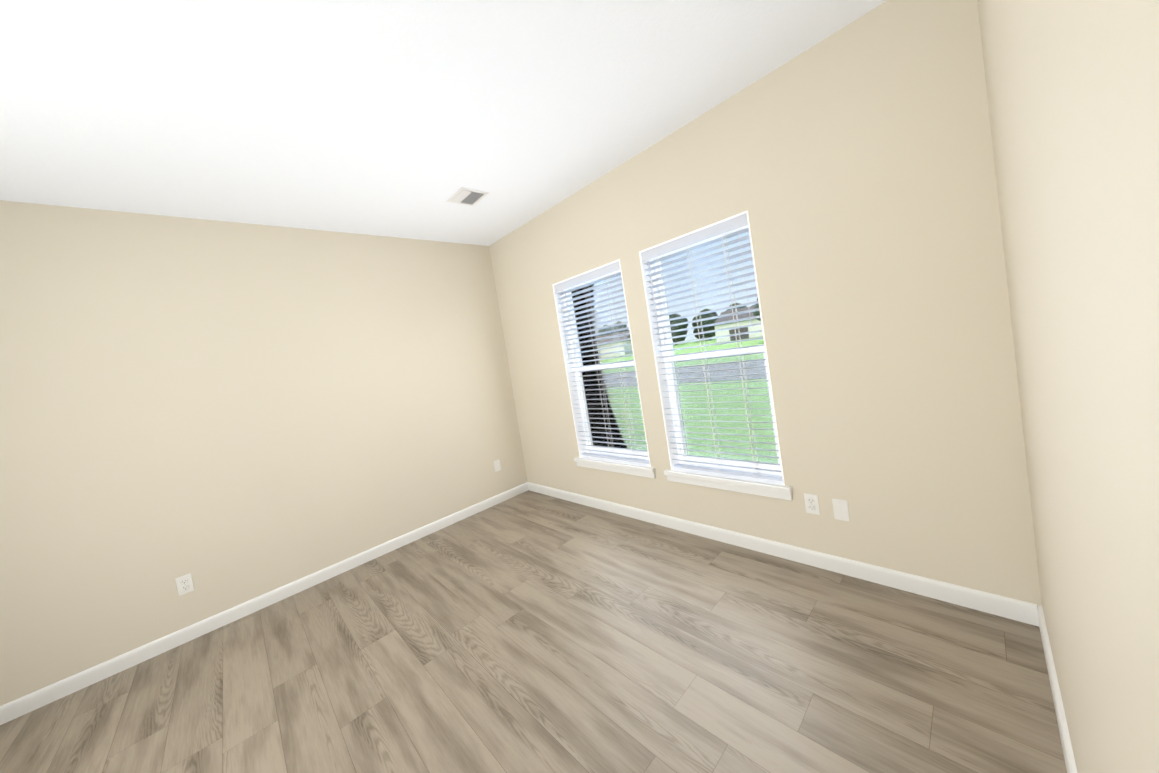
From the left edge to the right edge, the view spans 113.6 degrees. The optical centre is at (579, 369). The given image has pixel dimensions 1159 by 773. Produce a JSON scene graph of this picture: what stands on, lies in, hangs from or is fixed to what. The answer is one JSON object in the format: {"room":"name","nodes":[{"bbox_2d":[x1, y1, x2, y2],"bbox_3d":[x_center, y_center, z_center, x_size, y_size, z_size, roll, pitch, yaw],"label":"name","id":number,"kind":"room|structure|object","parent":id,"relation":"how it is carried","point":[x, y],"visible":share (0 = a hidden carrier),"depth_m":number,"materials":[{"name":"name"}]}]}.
{"room":"empty bedroom","nodes":[
{"label":"empty bedroom","id":0,"kind":"room"},
{"bbox_2d":[0,200,527,705],"bbox_3d":[-2.443,0.323,2.663,4.515,2.700,0.170,-11,3,-43],"label":"wall","id":1,"kind":"structure","parent":0,"point":[228,414],"depth_m":2.53,"materials":[{"name":"beige paint"}]},
{"bbox_2d":[175,573,193,595],"bbox_3d":[-2.489,1.355,2.390,0.070,0.115,0.009,-11,3,-43],"label":"electrical outlet","id":2,"kind":"object","parent":1,"relation":"attached to","point":[184,584],"visible":1,"depth_m":2.39,"materials":[{"name":"white plastic"}]},
{"bbox_2d":[0,482,527,724],"bbox_3d":[-2.117,1.593,2.710,4.345,0.088,0.014,-11,3,-43],"label":"baseboard","id":3,"kind":"structure","parent":1,"relation":"attached to","point":[25,704],"depth_m":2.47,"materials":[{"name":"white wood"}]},
{"bbox_2d":[493,460,500,471],"bbox_3d":[-0.858,1.002,3.956,0.070,0.115,0.007,-11,3,-43],"label":"electrical outlet","id":4,"kind":"object","parent":1,"relation":"attached to","point":[497,466],"visible":1,"depth_m":3.95,"materials":[{"name":"white plastic"}]},
{"bbox_2d":[0,0,886,245],"bbox_3d":[-0.933,-1.265,0.882,4.685,0.120,5.060,-11,3,-43],"label":"ceiling","id":5,"kind":"structure","parent":0,"point":[400,118],"depth_m":1.74,"materials":[{"name":"white paint"}]},
{"bbox_2d":[446,187,488,205],"bbox_3d":[-0.843,-1.297,2.858,0.225,0.013,0.250,-11,3,-43],"label":"ceiling vent","id":6,"kind":"object","parent":5,"relation":"in","point":[466,196],"visible":1,"depth_m":2.84,"materials":[{"name":"white metal"}]},
{"bbox_2d":[0,490,1066,772],"bbox_3d":[-0.497,1.518,1.002,4.685,0.120,5.060,-11,3,-43],"label":"floor","id":7,"kind":"structure","parent":0,"point":[530,632],"depth_m":1.71,"materials":[{"name":"wood"}]},
{"bbox_2d":[489,0,1041,606],"bbox_3d":[0.529,-0.151,2.884,0.170,2.700,3.972,-11,3,-43],"label":"wall","id":8,"kind":"structure","parent":0,"point":[849,168],"depth_m":1.87,"materials":[{"name":"beige paint"}]},
{"bbox_2d":[553,259,655,477],"bbox_3d":[0.208,0.019,3.233,0.218,1.687,0.886,-11,3,-43],"label":"window","id":9,"kind":"structure","parent":8,"relation":"in","point":[605,444],"depth_m":3.30,"materials":[{"name":"white plastic"}]},
{"bbox_2d":[639,211,791,500],"bbox_3d":[0.873,-0.054,2.524,0.218,1.687,0.858,-11,3,-43],"label":"window","id":10,"kind":"structure","parent":8,"relation":"in","point":[756,477],"depth_m":2.52,"materials":[{"name":"white plastic"}]},
{"bbox_2d":[528,482,1038,626],"bbox_3d":[0.664,1.151,2.876,0.014,0.088,3.604,-11,3,-43],"label":"baseboard","id":11,"kind":"structure","parent":8,"relation":"attached to","point":[1009,608],"depth_m":2.07,"materials":[{"name":"white wood"}]},
{"bbox_2d":[804,493,819,514],"bbox_3d":[1.305,0.755,2.129,0.009,0.115,0.070,-11,3,-43],"label":"electrical outlet","id":12,"kind":"object","parent":8,"relation":"attached to","point":[811,504],"visible":1,"depth_m":2.13,"materials":[{"name":"white plastic"}]},
{"bbox_2d":[832,498,849,521],"bbox_3d":[1.400,0.751,2.030,0.007,0.115,0.070,-11,3,-43],"label":"wall plate","id":13,"kind":"object","parent":8,"relation":"attached to","point":[840,509],"visible":1,"depth_m":2.03,"materials":[{"name":"white plastic"}]},
{"bbox_2d":[977,0,1158,772],"bbox_3d":[0.979,-0.128,0.691,2.195,2.700,0.170,-11,3,-43],"label":"wall","id":14,"kind":"structure","parent":0,"point":[1072,86],"depth_m":0.48,"materials":[{"name":"beige paint"}]},
{"bbox_2d":[1037,606,1076,772],"bbox_3d":[1.118,1.168,0.813,2.195,0.088,0.014,-11,3,-43],"label":"baseboard","id":15,"kind":"structure","parent":14,"relation":"attached to","point":[1070,763],"depth_m":1.21,"materials":[{"name":"white wood"}]},
{"label":"outside","id":16,"kind":"structure","parent":0,"visible":0},
{"bbox_2d":[602,336,777,463],"bbox_3d":[51.241,-8.832,62.768,156.765,0.200,160.000,-11,3,-43],"label":"grass lawn","id":17,"kind":"structure","parent":16,"point":[720,346],"depth_m":9.09,"materials":[{"name":"green plant"}]},
{"bbox_2d":[599,325,611,335],"bbox_3d":[9.184,-9.732,121.627,7.899,9.577,10.123,-11,3,-43],"label":"tree","id":18,"kind":"object","parent":17,"relation":"on","point":[606,330],"depth_m":117.76,"materials":[{"name":"green plant"}]},
{"bbox_2d":[599,331,632,357],"bbox_3d":[7.691,-5.739,87.608,8.600,5.040,13.600,-11,3,-43],"label":"house","id":19,"kind":"structure","parent":17,"relation":"on","point":[620,343],"depth_m":82.40,"materials":[{"name":"white"}]},
{"bbox_2d":[611,321,629,333],"bbox_3d":[12.233,-9.705,111.147,8.592,9.469,7.127,-11,3,-43],"label":"tree","id":20,"kind":"object","parent":17,"relation":"on","point":[621,326],"depth_m":109.71,"materials":[{"name":"green plant"}]},
{"bbox_2d":[669,314,687,344],"bbox_3d":[24.202,-10.319,96.408,7.927,8.232,7.790,-11,3,-43],"label":"tree","id":21,"kind":"object","parent":17,"relation":"on","point":[679,333],"depth_m":94.28,"materials":[{"name":"green plant"}]},
{"bbox_2d":[606,360,766,386],"bbox_3d":[9.519,-0.702,22.834,19.500,0.020,160.000,-11,3,-43],"label":"street","id":22,"kind":"structure","parent":17,"relation":"on","point":[719,373],"depth_m":16.88,"materials":[{"name":"grey asphalt"}]},
{"bbox_2d":[692,317,705,338],"bbox_3d":[32.881,-11.046,100.047,7.414,6.680,5.526,-11,3,-43],"label":"tree","id":23,"kind":"object","parent":17,"relation":"on","point":[696,329],"depth_m":98.44,"materials":[{"name":"green plant"}]},
{"bbox_2d":[696,309,717,339],"bbox_3d":[31.865,-11.249,94.091,7.084,7.899,6.994,-11,3,-43],"label":"tree","id":24,"kind":"object","parent":17,"relation":"on","point":[712,321],"depth_m":92.07,"materials":[{"name":"green plant"}]},
{"bbox_2d":[726,303,746,310],"bbox_3d":[38.919,-12.473,93.714,8.896,8.168,6.721,-11,3,-43],"label":"tree","id":25,"kind":"object","parent":17,"relation":"on","point":[735,308],"depth_m":91.53,"materials":[{"name":"green plant"}]},
{"bbox_2d":[714,306,762,342],"bbox_3d":[29.441,-8.021,61.498,8.600,5.040,12.600,-11,3,-43],"label":"house","id":26,"kind":"structure","parent":17,"relation":"on","point":[741,330],"depth_m":61.02,"materials":[{"name":"white"}]},
{"bbox_2d":[753,297,760,320],"bbox_3d":[21.784,-7.057,40.642,7.504,7.265,6.457,-11,3,-43],"label":"tree","id":27,"kind":"object","parent":17,"relation":"on","point":[757,313],"depth_m":39.67,"materials":[{"name":"green plant"}]}
]}

